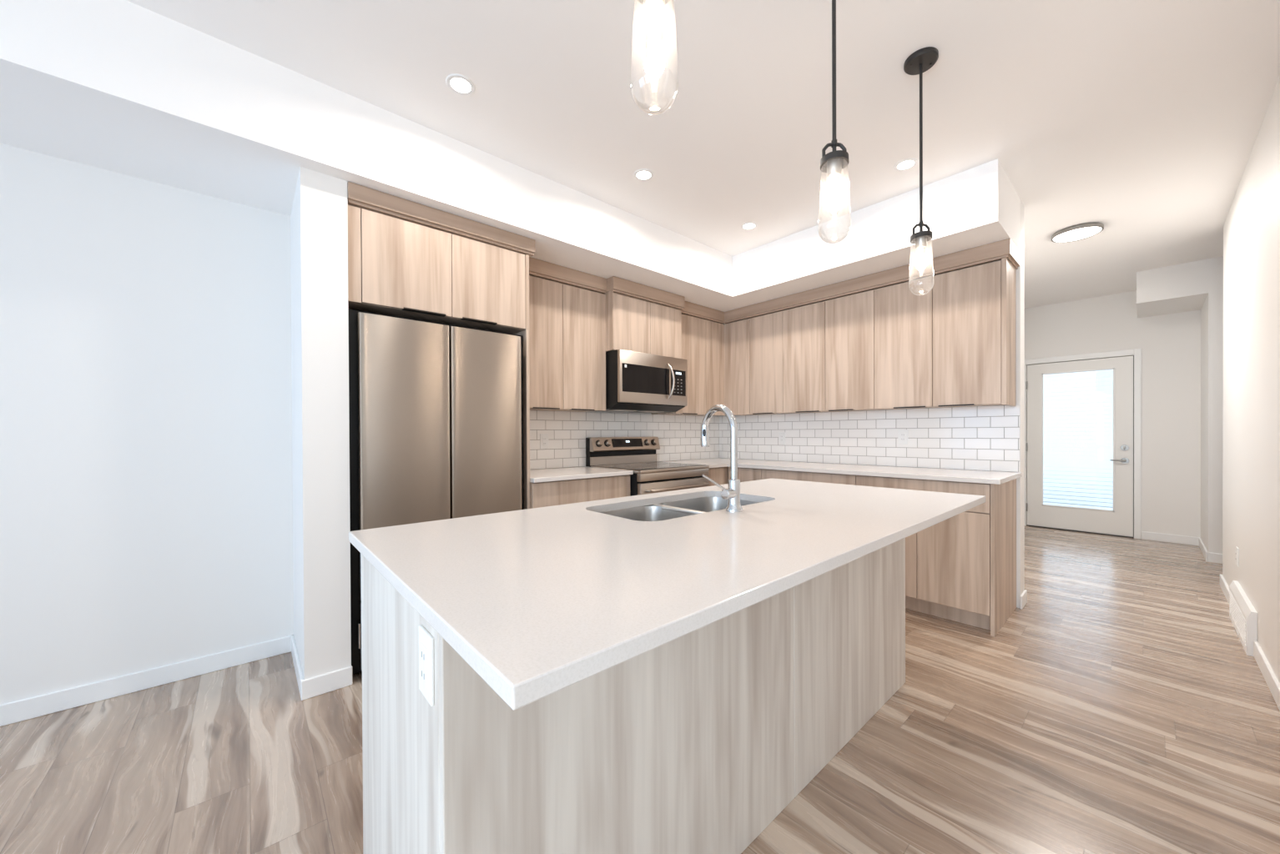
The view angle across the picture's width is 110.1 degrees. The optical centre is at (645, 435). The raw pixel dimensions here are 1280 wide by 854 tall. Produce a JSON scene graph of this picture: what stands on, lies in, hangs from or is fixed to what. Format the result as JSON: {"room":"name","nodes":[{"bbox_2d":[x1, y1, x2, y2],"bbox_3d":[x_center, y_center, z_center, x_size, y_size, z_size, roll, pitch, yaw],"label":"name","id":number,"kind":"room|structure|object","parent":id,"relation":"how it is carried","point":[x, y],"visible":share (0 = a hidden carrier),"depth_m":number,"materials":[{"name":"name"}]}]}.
{"room":"kitchen","nodes":[
{"label":"kitchen","id":0,"kind":"room"},
{"bbox_2d":[290,166,351,680],"bbox_3d":[-1.680,-0.011,2.300,0.178,2.399,0.610,-1,0,-42],"label":"wall pillar","id":1,"kind":"structure","parent":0,"point":[319,215],"depth_m":2.08,"materials":[{"name":"white paint"}]},
{"bbox_2d":[291,634,352,700],"bbox_3d":[-1.674,1.144,2.298,0.195,0.088,0.623,-1,0,-42],"label":"baseboard","id":2,"kind":"structure","parent":1,"relation":"attached to","point":[335,680],"depth_m":2.08,"materials":[{"name":"white wood"}]},
{"bbox_2d":[0,143,718,705],"bbox_3d":[-1.873,-0.190,2.617,7.390,2.755,0.120,-1,0,-42],"label":"wall","id":3,"kind":"structure","parent":0,"point":[146,480],"depth_m":2.08,"materials":[{"name":"white paint"}]},
{"bbox_2d":[0,634,293,726],"bbox_3d":[-3.204,1.156,1.342,3.388,0.088,0.013,-1,0,-42],"label":"baseboard","id":4,"kind":"structure","parent":3,"relation":"attached to","point":[48,703],"depth_m":2.08,"materials":[{"name":"white wood"}]},
{"bbox_2d":[0,0,1020,323],"bbox_3d":[-0.982,-1.389,1.605,7.090,0.356,2.575,-1,0,-42],"label":"soffit","id":5,"kind":"structure","parent":3,"relation":"attached to","point":[124,87],"depth_m":2.08,"materials":[{"name":"white paint"}]},
{"bbox_2d":[529,275,605,412],"bbox_3d":[-0.705,-0.649,3.351,0.789,0.918,0.336,-1,0,-42],"label":"upper cabinet","id":6,"kind":"object","parent":3,"relation":"attached to","point":[567,323],"visible":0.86,"depth_m":3.26,"materials":[{"name":"brown wood"}]},
{"bbox_2d":[529,410,719,469],"bbox_3d":[-0.149,0.025,4.067,2.566,0.452,0.009,-1,0,-42],"label":"tile backsplash","id":7,"kind":"structure","parent":3,"relation":"attached to","point":[679,436],"depth_m":3.90,"materials":[{"name":"white tile"}]},
{"bbox_2d":[539,433,549,448],"bbox_3d":[-0.785,0.043,3.488,0.072,0.116,0.009,-1,0,-42],"label":"electrical outlet","id":8,"kind":"object","parent":7,"relation":"attached to","point":[543,437],"visible":1,"depth_m":3.48,"materials":[{"name":"white plastic"}]},
{"bbox_2d":[542,437,546,445],"bbox_3d":[-0.784,0.043,3.486,0.034,0.068,0.003,-1,0,-42],"label":"receptacle","id":9,"kind":"object","parent":8,"relation":"attached to","point":[544,439],"depth_m":3.48,"materials":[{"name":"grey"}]},
{"bbox_2d":[603,276,684,358],"bbox_3d":[-0.089,-0.943,3.837,0.792,0.560,0.431,-1,0,-42],"label":"upper cabinet","id":10,"kind":"object","parent":3,"relation":"attached to","point":[632,324],"visible":0.67,"depth_m":3.63,"materials":[{"name":"brown wood"}]},
{"bbox_2d":[598,349,687,413],"bbox_3d":[-0.047,-0.434,3.795,0.754,0.453,0.529,-1,0,-42],"label":"microwave","id":11,"kind":"object","parent":10,"relation":"attached to","point":[637,382],"visible":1,"depth_m":3.59,"materials":[{"name":"silver metal"}]},
{"bbox_2d":[651,313,724,416],"bbox_3d":[0.464,-0.660,4.394,0.799,0.918,0.336,-1,0,-42],"label":"upper cabinet","id":12,"kind":"object","parent":3,"relation":"attached to","point":[702,340],"visible":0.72,"depth_m":4.27,"materials":[{"name":"brown wood"}]},
{"bbox_2d":[0,525,1279,853],"bbox_3d":[1.249,1.228,1.745,10.870,0.100,5.640,-1,0,-42],"label":"floor","id":13,"kind":"structure","parent":0,"point":[1123,709],"depth_m":1.68,"materials":[{"name":"brown wood"}]},
{"bbox_2d":[347,308,523,674],"bbox_3d":[-1.234,0.282,2.632,0.914,1.805,0.669,-1,0,-42],"label":"refrigerator","id":14,"kind":"object","parent":13,"relation":"on","point":[435,410],"visible":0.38,"depth_m":2.34,"materials":[{"name":"silver metal"}]},
{"bbox_2d":[347,181,534,509],"bbox_3d":[-1.245,-0.014,2.683,0.977,2.397,0.616,-1,0,-42],"label":"tall cabinet","id":15,"kind":"object","parent":13,"relation":"on","point":[407,259],"visible":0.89,"depth_m":2.41,"materials":[{"name":"brown wood"}]},
{"bbox_2d":[529,474,629,508],"bbox_3d":[-0.601,0.733,3.252,0.792,0.891,0.626,-1,0,-42],"label":"base cabinet","id":16,"kind":"object","parent":13,"relation":"on","point":[570,491],"visible":0.18,"depth_m":2.98,"materials":[{"name":"brown wood"}]},
{"bbox_2d":[529,466,633,483],"bbox_3d":[-0.594,0.273,3.242,0.798,0.028,0.629,-1,0,-42],"label":"countertop","id":17,"kind":"structure","parent":16,"relation":"on","point":[581,472],"depth_m":3.12,"materials":[{"name":"white stone"}]},
{"bbox_2d":[361,504,905,853],"bbox_3d":[0.225,0.737,1.685,2.099,0.891,0.690,-1,0,-42],"label":"kitchen island","id":18,"kind":"object","parent":13,"relation":"on","point":[695,743],"visible":0.53,"depth_m":1.07,"materials":[{"name":"laminate"}]},
{"bbox_2d":[418,624,434,706],"bbox_3d":[-0.384,0.400,0.781,0.009,0.116,0.072,-1,0,-42],"label":"electrical outlet","id":19,"kind":"object","parent":18,"relation":"attached to","point":[425,639],"visible":1,"depth_m":0.77,"materials":[{"name":"white plastic"}]},
{"bbox_2d":[419,642,427,688],"bbox_3d":[-0.386,0.400,0.779,0.003,0.068,0.034,-1,0,-42],"label":"receptacle","id":20,"kind":"object","parent":19,"relation":"attached to","point":[423,646],"depth_m":0.78,"materials":[{"name":"white plastic"}]},
{"bbox_2d":[348,478,985,710],"bbox_3d":[0.308,0.277,1.581,2.135,0.028,1.040,-1,0,-42],"label":"island countertop","id":21,"kind":"structure","parent":18,"relation":"on","point":[540,602],"depth_m":0.94,"materials":[{"name":"white stone"}]},
{"bbox_2d":[599,497,760,521],"bbox_3d":[0.162,0.385,1.746,0.786,0.194,0.416,-1,0,-42],"label":"sink","id":22,"kind":"object","parent":21,"relation":"in","point":[662,511],"visible":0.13,"depth_m":1.85,"materials":[{"name":"silver metal"}]},
{"bbox_2d":[700,404,742,512],"bbox_3d":[0.273,0.074,1.611,0.142,0.378,0.237,0,0,6],"label":"faucet","id":23,"kind":"object","parent":21,"relation":"on","point":[732,494],"visible":1,"depth_m":1.55,"materials":[{"name":"silver metal"}]},
{"bbox_2d":[585,437,710,496],"bbox_3d":[0.038,0.578,3.715,0.760,1.132,0.764,-1,0,-42],"label":"electric range","id":24,"kind":"object","parent":13,"relation":"on","point":[638,455],"visible":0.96,"depth_m":3.69,"materials":[{"name":"silver metal"}]},
{"bbox_2d":[590,462,709,473],"bbox_3d":[0.043,0.259,3.707,0.760,0.028,0.625,-1,0,-42],"label":"cooktop","id":25,"kind":"object","parent":24,"relation":"in","point":[637,467],"depth_m":3.59,"materials":[{"name":"black glass"}]},
{"bbox_2d":[705,466,728,486],"bbox_3d":[0.645,0.722,4.363,0.992,0.891,0.626,-1,0,-42],"label":"base cabinet","id":26,"kind":"object","parent":13,"relation":"on","point":[719,475],"visible":0.1,"depth_m":3.97,"materials":[{"name":"brown wood"}]},
{"bbox_2d":[659,458,1021,484],"bbox_3d":[1.298,0.262,3.627,0.997,0.028,2.573,-1,0,-42],"label":"countertop","id":27,"kind":"structure","parent":26,"relation":"on","point":[934,474],"depth_m":3.24,"materials":[{"name":"white stone"}]},
{"bbox_2d":[728,467,762,482],"bbox_3d":[1.095,0.721,4.115,0.652,0.891,0.361,-1,0,-42],"label":"base cabinet","id":28,"kind":"object","parent":13,"relation":"on","point":[744,475],"visible":0.09,"depth_m":3.87,"materials":[{"name":"brown wood"}]},
{"bbox_2d":[761,468,856,485],"bbox_3d":[1.476,0.722,3.688,0.652,0.891,0.779,-1,0,-42],"label":"base cabinet","id":29,"kind":"object","parent":13,"relation":"on","point":[766,474],"visible":0.12,"depth_m":3.44,"materials":[{"name":"brown wood"}]},
{"bbox_2d":[856,475,1016,636],"bbox_3d":[2.005,0.722,3.104,0.663,0.891,0.793,-1,0,-42],"label":"base cabinet","id":30,"kind":"object","parent":13,"relation":"on","point":[961,568],"visible":0.51,"depth_m":2.76,"materials":[{"name":"brown wood"}]},
{"bbox_2d":[126,0,1279,308],"bbox_3d":[1.236,-1.627,1.731,10.870,0.100,5.640,-1,0,-42],"label":"ceiling","id":31,"kind":"structure","parent":0,"point":[1141,120],"depth_m":2.08,"materials":[{"name":"white paint"}]},
{"bbox_2d":[445,73,475,95],"bbox_3d":[-0.824,-1.567,1.997,0.124,0.004,0.124,-1,0,-42],"label":"recessed light","id":32,"kind":"object","parent":31,"relation":"in","point":[461,84],"visible":1,"depth_m":1.99,"materials":[{"name":"white plastic"}]},
{"bbox_2d":[633,168,654,181],"bbox_3d":[-0.008,-1.574,2.698,0.124,0.004,0.124,-1,0,-42],"label":"recessed light","id":33,"kind":"object","parent":31,"relation":"in","point":[643,174],"visible":1,"depth_m":2.69,"materials":[{"name":"white plastic"}]},
{"bbox_2d":[629,0,678,115],"bbox_3d":[0.016,-1.097,0.858,0.124,0.940,0.124,-1,0,-42],"label":"pendant light","id":34,"kind":"object","parent":31,"relation":"hanging from","point":[652,7],"visible":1,"depth_m":0.85,"materials":[{"name":"clear glass"}]},
{"bbox_2d":[643,0,665,14],"bbox_3d":[0.017,-0.851,0.859,0.042,0.050,0.042,-1,0,-42],"label":"bulb","id":35,"kind":"object","parent":34,"relation":"attached to","point":[651,5],"depth_m":0.86,"materials":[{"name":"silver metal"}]},
{"bbox_2d":[740,221,757,230],"bbox_3d":[0.784,-1.581,3.371,0.124,0.004,0.124,-1,0,-42],"label":"recessed light","id":36,"kind":"object","parent":31,"relation":"in","point":[750,225],"visible":1,"depth_m":3.36,"materials":[{"name":"white plastic"}]},
{"bbox_2d":[817,0,851,243],"bbox_3d":[0.572,-1.080,1.353,0.124,0.985,0.124,-1,0,-42],"label":"pendant light","id":37,"kind":"object","parent":31,"relation":"hanging from","point":[833,163],"visible":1,"depth_m":1.35,"materials":[{"name":"clear glass"}]},
{"bbox_2d":[826,157,841,180],"bbox_3d":[0.573,-0.811,1.355,0.042,0.050,0.042,-1,0,-42],"label":"bulb","id":38,"kind":"object","parent":37,"relation":"attached to","point":[834,165],"depth_m":1.34,"materials":[{"name":"white glass"}]},
{"bbox_2d":[893,157,917,171],"bbox_3d":[1.520,-1.581,2.607,0.124,0.004,0.124,-1,0,-42],"label":"recessed light","id":39,"kind":"object","parent":31,"relation":"in","point":[907,163],"visible":1,"depth_m":2.60,"materials":[{"name":"white plastic"}]},
{"bbox_2d":[903,46,938,296],"bbox_3d":[1.158,-1.084,1.876,0.124,0.987,0.124,-1,0,-42],"label":"pendant light","id":40,"kind":"object","parent":31,"relation":"hanging from","point":[920,61],"visible":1,"depth_m":1.87,"materials":[{"name":"black metal"}]},
{"bbox_2d":[915,236,927,249],"bbox_3d":[1.159,-0.815,1.877,0.042,0.050,0.042,-1,0,-42],"label":"bulb","id":41,"kind":"object","parent":40,"relation":"attached to","point":[920,242],"depth_m":1.86,"materials":[{"name":"white glass"}]},
{"bbox_2d":[1050,222,1103,242],"bbox_3d":[3.357,-1.576,3.477,0.296,0.038,0.296,-1,0,-42],"label":"ceiling light","id":42,"kind":"object","parent":31,"relation":"in","point":[1081,231],"visible":1,"depth_m":3.44,"materials":[{"name":"white plastic"}]},
{"bbox_2d":[1053,226,1101,241],"bbox_3d":[3.357,-1.566,3.478,0.271,0.018,0.271,-1,0,-42],"label":"diffuser","id":43,"kind":"object","parent":42,"relation":"attached to","point":[1070,234],"depth_m":3.45,"materials":[{"name":"white"}]},
{"bbox_2d":[718,200,1024,608],"bbox_3d":[1.725,-0.213,4.021,0.150,2.755,2.575,-1,0,-42],"label":"wall","id":44,"kind":"structure","parent":0,"point":[1020,273],"depth_m":3.03,"materials":[{"name":"white paint"}]},
{"bbox_2d":[724,311,798,415],"bbox_3d":[1.118,-0.662,4.330,0.315,0.918,0.654,-1,0,-42],"label":"upper cabinet","id":45,"kind":"object","parent":44,"relation":"attached to","point":[753,346],"visible":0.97,"depth_m":4.21,"materials":[{"name":"brown wood"}]},
{"bbox_2d":[782,289,882,413],"bbox_3d":[1.595,-0.662,3.795,0.315,0.918,0.775,-1,0,-42],"label":"upper cabinet","id":46,"kind":"object","parent":44,"relation":"attached to","point":[828,345],"visible":0.99,"depth_m":3.67,"materials":[{"name":"brown wood"}]},
{"bbox_2d":[719,404,1019,472],"bbox_3d":[1.669,0.017,3.965,0.009,0.452,2.562,-1,0,-42],"label":"tile backsplash","id":47,"kind":"structure","parent":44,"relation":"attached to","point":[978,438],"depth_m":3.61,"materials":[{"name":"white tile"}]},
{"bbox_2d":[778,432,785,444],"bbox_3d":[1.326,0.025,4.336,0.009,0.116,0.072,-1,0,-42],"label":"electrical outlet","id":48,"kind":"object","parent":47,"relation":"attached to","point":[781,435],"visible":1,"depth_m":4.33,"materials":[{"name":"white plastic"}]},
{"bbox_2d":[780,434,783,442],"bbox_3d":[1.324,0.025,4.334,0.003,0.068,0.034,-1,0,-42],"label":"receptacle","id":49,"kind":"object","parent":48,"relation":"attached to","point":[781,435],"depth_m":4.33,"materials":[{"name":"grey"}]},
{"bbox_2d":[897,429,907,444],"bbox_3d":[2.040,0.010,3.536,0.009,0.116,0.072,-1,0,-42],"label":"electrical outlet","id":50,"kind":"object","parent":47,"relation":"attached to","point":[902,434],"visible":1,"depth_m":3.53,"materials":[{"name":"white plastic"}]},
{"bbox_2d":[900,433,905,441],"bbox_3d":[2.038,0.010,3.534,0.003,0.068,0.034,-1,0,-42],"label":"receptacle","id":51,"kind":"object","parent":50,"relation":"attached to","point":[902,435],"depth_m":3.53,"materials":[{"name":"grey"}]},
{"bbox_2d":[874,257,1016,409],"bbox_3d":[2.119,-0.661,3.208,0.315,0.923,0.796,-1,0,-42],"label":"upper cabinet","id":52,"kind":"object","parent":44,"relation":"attached to","point":[953,345],"visible":1,"depth_m":3.05,"materials":[{"name":"brown wood"}]},
{"bbox_2d":[529,238,1020,323],"bbox_3d":[0.805,-1.170,2.993,2.576,0.107,2.269,-1,0,-42],"label":"crown molding","id":53,"kind":"structure","parent":52,"relation":"attached to","point":[998,250],"depth_m":3.32,"materials":[{"name":"laminate"}]},
{"bbox_2d":[1019,589,1027,609],"bbox_3d":[2.590,1.121,3.059,0.183,0.088,0.013,-1,0,-42],"label":"baseboard","id":54,"kind":"structure","parent":44,"relation":"attached to","point":[1023,598],"depth_m":3.02,"materials":[{"name":"white wood"}]},
{"bbox_2d":[1024,290,1200,538],"bbox_3d":[5.905,-0.234,4.563,0.150,2.755,3.350,-1,0,-42],"label":"wall","id":55,"kind":"structure","parent":0,"point":[1170,345],"depth_m":4.84,"materials":[{"name":"white paint"}]},
{"bbox_2d":[1024,348,1141,539],"bbox_3d":[5.157,0.090,5.351,0.202,2.105,1.049,-1,0,-42],"label":"door","id":56,"kind":"structure","parent":55,"relation":"in","point":[1087,412],"depth_m":5.28,"materials":[{"name":"white paint"}]},
{"bbox_2d":[1043,369,1113,510],"bbox_3d":[5.149,0.048,5.333,0.008,1.633,0.617,-1,0,-42],"label":"blind","id":57,"kind":"object","parent":56,"relation":"attached to","point":[1078,404],"depth_m":5.32,"materials":[{"name":"white plastic"}]},
{"bbox_2d":[1136,258,1208,317],"bbox_3d":[5.282,-1.454,4.502,0.844,0.310,0.441,-1,0,-42],"label":"soffit","id":58,"kind":"structure","parent":55,"relation":"attached to","point":[1181,288],"depth_m":4.26,"materials":[{"name":"white paint"}]},
{"bbox_2d":[1141,531,1222,564],"bbox_3d":[5.906,1.103,3.818,0.857,0.088,2.234,-1,0,-42],"label":"baseboard","id":59,"kind":"structure","parent":55,"relation":"attached to","point":[1184,540],"depth_m":4.70,"materials":[{"name":"white wood"}]},
{"bbox_2d":[1200,256,1223,554],"bbox_3d":[6.041,-0.231,3.663,0.844,2.755,1.825,-1,0,-42],"label":"wall","id":60,"kind":"structure","parent":0,"point":[1211,311],"depth_m":4.05,"materials":[{"name":"white paint"}]},
{"bbox_2d":[1222,75,1279,683],"bbox_3d":[3.316,-0.206,1.222,4.579,2.755,1.810,-1,0,-42],"label":"wall","id":61,"kind":"structure","parent":0,"point":[1251,427],"depth_m":2.38,"materials":[{"name":"white paint"}]},
{"bbox_2d":[1219,574,1229,604],"bbox_3d":[4.104,1.114,3.148,0.882,0.088,0.013,-1,0,-42],"label":"baseboard","id":62,"kind":"structure","parent":61,"relation":"attached to","point":[1225,589],"depth_m":3.23,"materials":[{"name":"white wood"}]},
{"bbox_2d":[1235,546,1239,566],"bbox_3d":[3.775,0.771,2.851,0.072,0.116,0.009,-1,0,-42],"label":"electrical outlet","id":63,"kind":"object","parent":61,"relation":"attached to","point":[1237,547],"visible":1,"depth_m":2.84,"materials":[{"name":"white plastic"}]},
{"bbox_2d":[1229,580,1257,656],"bbox_3d":[3.485,1.046,2.612,0.748,0.235,0.036,-1,0,-42],"label":"air vent","id":64,"kind":"object","parent":61,"relation":"in","point":[1243,617],"visible":0.99,"depth_m":2.49,"materials":[{"name":"white"}]},
{"bbox_2d":[1253,640,1279,710],"bbox_3d":[2.109,1.132,1.369,2.955,0.088,0.013,-1,0,-42],"label":"baseboard","id":65,"kind":"structure","parent":61,"relation":"attached to","point":[1269,676],"depth_m":2.09,"materials":[{"name":"white wood"}]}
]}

